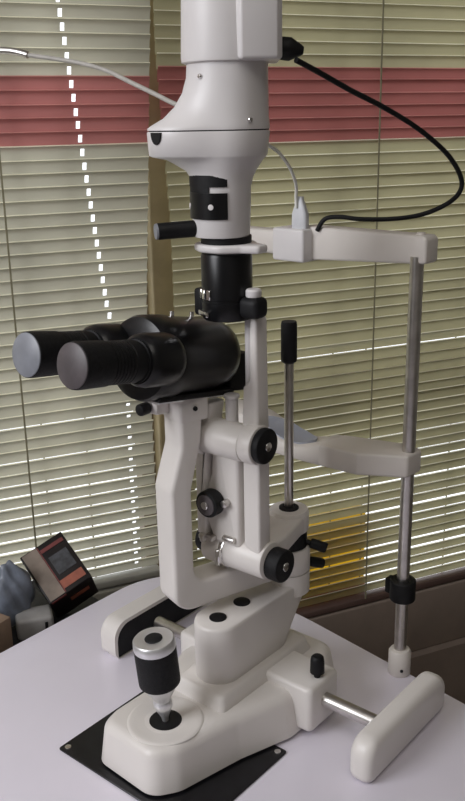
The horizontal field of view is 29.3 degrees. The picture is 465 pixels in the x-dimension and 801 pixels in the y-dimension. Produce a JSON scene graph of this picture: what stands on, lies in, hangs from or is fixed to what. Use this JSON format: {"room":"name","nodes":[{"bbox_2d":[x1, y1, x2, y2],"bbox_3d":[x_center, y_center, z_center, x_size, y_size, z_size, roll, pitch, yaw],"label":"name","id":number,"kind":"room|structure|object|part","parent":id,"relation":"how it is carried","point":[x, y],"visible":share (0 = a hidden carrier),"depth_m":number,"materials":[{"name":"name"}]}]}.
{"room":"examination room","nodes":[
{"label":"examination room","id":0,"kind":"room"},
{"bbox_2d":[93,0,464,703],"bbox_3d":[-0.109,-0.412,1.312,4.500,2.700,0.130,-8,19,-22],"label":"wall","id":1,"kind":"structure","parent":0,"point":[446,660],"depth_m":1.68,"materials":[{"name":"brown paint"}]},
{"bbox_2d":[0,0,159,589],"bbox_3d":[-0.527,-0.182,1.154,0.914,1.108,0.036,-8,19,-22],"label":"blind","id":2,"kind":"object","parent":1,"relation":"attached to","point":[50,275],"visible":0.72,"depth_m":1.28,"materials":[{"name":"beige plastic"}]},
{"bbox_3d":[-0.310,-0.206,1.231,0.003,1.076,0.001,-8,19,-22],"label":"ladder cord","id":3,"kind":"part","parent":2,"relation":"part of","materials":[{"name":"beige fabric"}]},
{"bbox_3d":[-0.529,0.341,1.314,0.888,0.014,0.022,-8,19,-22],"label":"rail","id":4,"kind":"part","parent":2,"relation":"part of","materials":[{"name":"metal"}]},
{"bbox_2d":[135,293,158,566],"bbox_3d":[-0.562,-0.147,1.232,0.938,1.280,0.030,-8,19,-22],"label":"window","id":5,"kind":"structure","parent":1,"relation":"attached to","point":[147,293],"depth_m":1.50,"materials":[{"name":"clear glass"}]},
{"bbox_2d":[153,0,464,617],"bbox_3d":[0.477,-0.258,1.583,1.262,1.258,0.036,-8,19,-22],"label":"blind","id":6,"kind":"object","parent":1,"relation":"attached to","point":[346,155],"visible":0.64,"depth_m":1.47,"materials":[{"name":"beige plastic"}]},
{"bbox_3d":[0.232,-0.218,1.485,0.003,1.226,0.024,-8,19,-22],"label":"ladder cord","id":7,"kind":"part","parent":6,"relation":"part of","materials":[{"name":"beige fabric"}]},
{"bbox_3d":[0.495,0.334,1.773,1.249,0.014,0.022,-8,19,-22],"label":"rail","id":8,"kind":"part","parent":6,"relation":"part of","materials":[{"name":"brown wood"}]},
{"bbox_2d":[301,505,365,599],"bbox_3d":[0.168,0.356,1.672,0.174,0.310,0.034,-8,19,-22],"label":"plastic tub","id":9,"kind":"object","parent":1,"relation":"on","point":[357,505],"visible":0.02,"depth_m":1.65,"materials":[{"name":"yellow plastic"}]},
{"bbox_3d":[0.569,1.368,0.284,4.968,0.100,5.655,15,24,42],"label":"floor","id":10,"kind":"structure","parent":0,"visible":0},
{"bbox_2d":[11,580,98,645],"bbox_3d":[-0.372,0.665,1.230,0.168,0.706,0.472,15,24,42],"label":"base cabinet","id":11,"kind":"object","parent":10,"relation":"on","point":[39,599],"visible":0.02,"depth_m":1.25,"materials":[{"name":"laminate"}]},
{"bbox_2d":[0,613,12,652],"bbox_3d":[-0.328,0.303,1.117,0.062,0.051,0.080,10,20,31],"label":"cardboard box","id":12,"kind":"object","parent":11,"relation":"on","point":[6,641],"visible":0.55,"depth_m":1.12,"materials":[{"name":"brown cardboard"}]},
{"bbox_2d":[0,560,34,626],"bbox_3d":[-0.294,0.257,1.181,0.063,0.099,0.046,-11,20,-29],"label":"plastic bag","id":13,"kind":"object","parent":11,"relation":"on","point":[17,595],"visible":0.83,"depth_m":1.17,"materials":[{"name":"plastic"}]},
{"bbox_2d":[15,604,53,640],"bbox_3d":[-0.262,0.293,1.177,0.048,0.030,0.037,-7,18,-17],"label":"case","id":14,"kind":"object","parent":11,"relation":"on","point":[34,620],"visible":0.84,"depth_m":1.16,"materials":[{"name":"white plastic"}]},
{"bbox_2d":[20,532,97,616],"bbox_3d":[-0.238,0.240,1.224,0.112,0.111,0.088,15,24,42],"label":"carton","id":15,"kind":"object","parent":11,"relation":"on","point":[60,575],"visible":0.99,"depth_m":1.20,"materials":[{"name":"black cardboard"}]},
{"bbox_3d":[-0.254,0.234,1.193,0.020,0.049,0.073,-17,23,-40],"label":"beige panel","id":16,"kind":"part","parent":15,"relation":"part of","materials":[{"name":"beige cardboard"}]},
{"bbox_2d":[48,547,75,574],"bbox_3d":[-0.230,0.216,1.203,0.033,0.026,0.026,15,24,42],"label":"picture","id":17,"kind":"object","parent":15,"relation":"attached to","point":[61,560],"depth_m":1.20},
{"bbox_2d":[0,577,464,800],"bbox_3d":[0.020,0.769,0.802,0.980,0.750,0.769,15,24,42],"label":"table","id":18,"kind":"object","parent":10,"relation":"on","point":[56,683],"visible":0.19,"depth_m":0.93,"materials":[{"name":"laminate"}]},
{"bbox_2d":[60,691,285,800],"bbox_3d":[-0.060,0.349,0.888,0.183,0.003,0.139,13,22,38],"label":"plate","id":19,"kind":"object","parent":18,"relation":"on","point":[229,782],"visible":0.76,"depth_m":0.86,"materials":[{"name":"black metal"}]},
{"bbox_2d":[0,0,444,795],"bbox_3d":[-0.122,-0.052,0.920,0.638,0.750,0.347,15,24,42],"label":"microscope","id":20,"kind":"object","parent":18,"relation":"on","point":[243,682],"depth_m":0.84,"materials":[{"name":"white metal"}]},
{"bbox_3d":[-0.160,-0.342,0.931,0.448,0.110,0.069,11,21,34],"label":"lamp cord","id":21,"kind":"part","parent":20,"relation":"part of","materials":[{"name":"white plastic"}]},
{"bbox_3d":[-0.065,-0.145,0.763,0.002,0.014,0.014,-6,18,-16],"label":"handle","id":22,"kind":"part","parent":20,"relation":"part of","materials":[{"name":"white plastic"}]},
{"bbox_3d":[-0.070,0.002,0.832,0.020,0.021,0.023,13,23,38],"label":"clamp plate","id":23,"kind":"part","parent":20,"relation":"part of","materials":[{"name":"white metal"}]},
{"bbox_2d":[149,710,181,730],"bbox_3d":[-0.065,0.310,0.860,0.031,0.005,0.031,6,19,22],"label":"socket","id":24,"kind":"object","parent":20,"relation":"attached to","point":[172,720],"depth_m":0.85,"materials":[{"name":"black rubber"}]},
{"bbox_3d":[-0.046,-0.147,0.768,0.040,0.015,0.014,-7,18,-17],"label":"slit handle","id":25,"kind":"part","parent":20,"relation":"part of","materials":[{"name":"black plastic"}]},
{"bbox_3d":[-0.046,-0.006,0.831,0.026,0.021,0.090,13,23,38],"label":"dovetail rail","id":26,"kind":"part","parent":20,"relation":"part of","materials":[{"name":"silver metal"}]},
{"bbox_3d":[-0.046,-0.008,0.830,0.039,0.021,0.101,13,23,38],"label":"rail","id":27,"kind":"part","parent":20,"relation":"part of","materials":[{"name":"black metal"}]},
{"bbox_3d":[-0.025,0.141,0.918,0.014,0.030,0.030,12,22,36],"label":"tilt knob","id":28,"kind":"part","parent":20,"relation":"part of","materials":[{"name":"black plastic"}]},
{"bbox_3d":[-0.026,0.102,0.862,0.021,0.021,0.002,12,22,36],"label":"knob","id":29,"kind":"part","parent":20,"relation":"part of","materials":[{"name":"black plastic"}]},
{"bbox_3d":[-0.025,-0.168,0.764,0.019,0.022,0.050,-13,21,-32],"label":"filter lever","id":30,"kind":"part","parent":20,"relation":"part of","materials":[{"name":"black paint"}]},
{"bbox_3d":[-0.021,0.065,0.875,0.022,0.140,0.022,12,22,36],"label":"post","id":31,"kind":"part","parent":20,"relation":"part of","materials":[{"name":"white metal"}]},
{"bbox_3d":[-0.022,0.100,0.867,0.028,0.027,0.016,15,24,42],"label":"centring knob","id":32,"kind":"part","parent":20,"relation":"part of","materials":[{"name":"black plastic"}]},
{"bbox_3d":[-0.004,0.082,0.873,0.044,0.118,0.026,12,22,36],"label":"tilt lever","id":33,"kind":"part","parent":20,"relation":"part of","materials":[{"name":"white ceramic"}]},
{"bbox_3d":[0.000,-0.135,0.779,0.068,0.007,0.053,15,24,42],"label":"ring plate","id":34,"kind":"part","parent":20,"relation":"part of","materials":[{"name":"white ceramic"}]},
{"bbox_3d":[-0.001,0.009,0.843,0.015,0.032,0.015,15,24,42],"label":"slit rod","id":35,"kind":"part","parent":20,"relation":"part of","materials":[{"name":"white metal"}]},
{"bbox_3d":[0.006,0.094,0.897,0.069,0.208,0.173,15,24,42],"label":"microscope arm","id":36,"kind":"part","parent":20,"relation":"part of","materials":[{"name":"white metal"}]},
{"bbox_3d":[0.009,0.275,0.941,0.080,0.017,0.150,13,22,38],"label":"slide plate","id":37,"kind":"part","parent":20,"relation":"part of","materials":[{"name":"white ceramic"}]},
{"bbox_3d":[0.016,-0.025,0.818,0.007,0.105,0.007,-9,19,-23],"label":"slit rod","id":38,"kind":"part","parent":20,"relation":"part of","materials":[{"name":"silver metal"}]},
{"bbox_3d":[0.021,0.240,0.943,0.048,0.074,0.157,13,23,38],"label":"carriage arm","id":39,"kind":"part","parent":20,"relation":"part of","materials":[{"name":"white plastic"}]},
{"bbox_3d":[0.018,-0.094,0.778,0.014,0.007,0.014,15,24,42],"label":"white knob","id":40,"kind":"part","parent":20,"relation":"part of","materials":[{"name":"plastic"}]},
{"bbox_3d":[0.022,0.036,0.834,0.019,0.234,0.018,12,22,36],"label":"post","id":41,"kind":"part","parent":20,"relation":"part of","materials":[{"name":"white metal"}]},
{"bbox_3d":[0.029,0.042,0.818,0.008,0.034,0.034,12,22,36],"label":"width knob","id":42,"kind":"part","parent":20,"relation":"part of","materials":[{"name":"black plastic"}]},
{"bbox_3d":[0.045,0.160,0.867,0.015,0.033,0.033,12,22,36],"label":"tilt knob","id":43,"kind":"part","parent":20,"relation":"part of","materials":[{"name":"plastic"}]},
{"bbox_3d":[0.058,0.016,0.912,0.016,0.200,0.016,15,24,42],"label":"focusing rod","id":44,"kind":"part","parent":20,"relation":"part of","materials":[{"name":"metal"}]},
{"bbox_2d":[279,503,298,511],"bbox_3d":[0.060,0.114,0.943,0.021,0.004,0.021,15,24,42],"label":"socket","id":45,"kind":"object","parent":20,"relation":"attached to","point":[295,508],"depth_m":0.94,"materials":[{"name":"black rubber"}]},
{"bbox_3d":[0.048,0.133,0.923,0.046,0.024,0.098,9,20,29],"label":"illumination arm","id":46,"kind":"part","parent":20,"relation":"part of","materials":[{"name":"white ceramic"}]},
{"bbox_3d":[0.090,0.154,0.949,0.024,0.015,0.011,3,18,11],"label":"lock lever","id":47,"kind":"part","parent":20,"relation":"part of","materials":[{"name":"black plastic"}]},
{"bbox_3d":[0.089,0.176,0.968,0.022,0.014,0.011,-4,18,-10],"label":"lock lever","id":48,"kind":"part","parent":20,"relation":"part of","materials":[{"name":"black plastic"}]},
{"bbox_2d":[280,36,463,231],"bbox_3d":[0.104,-0.239,0.835,0.138,0.179,0.222,15,24,42],"label":"power cable","id":49,"kind":"object","parent":20,"relation":"attached to","point":[291,49],"visible":0.98,"depth_m":0.81,"materials":[{"name":"black rubber"}]},
{"bbox_2d":[238,224,437,677],"bbox_3d":[0.087,0.052,1.005,0.271,0.493,0.072,15,24,42],"label":"headrest cover","id":50,"kind":"object","parent":18,"relation":"on","point":[350,454],"visible":0.8,"depth_m":0.93,"materials":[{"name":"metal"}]},
{"bbox_2d":[268,144,308,228],"bbox_3d":[0.047,-0.211,0.872,0.018,0.099,0.150,5,19,20],"label":"cable","id":51,"kind":"object","parent":50,"relation":"on","point":[300,215],"visible":0.84,"depth_m":0.94,"materials":[{"name":"white plastic"}]},
{"bbox_2d":[268,416,316,443],"bbox_3d":[0.065,0.034,1.004,0.072,0.018,0.037,15,24,42],"label":"chin rest","id":52,"kind":"object","parent":50,"relation":"on","point":[276,423],"depth_m":1.00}
]}

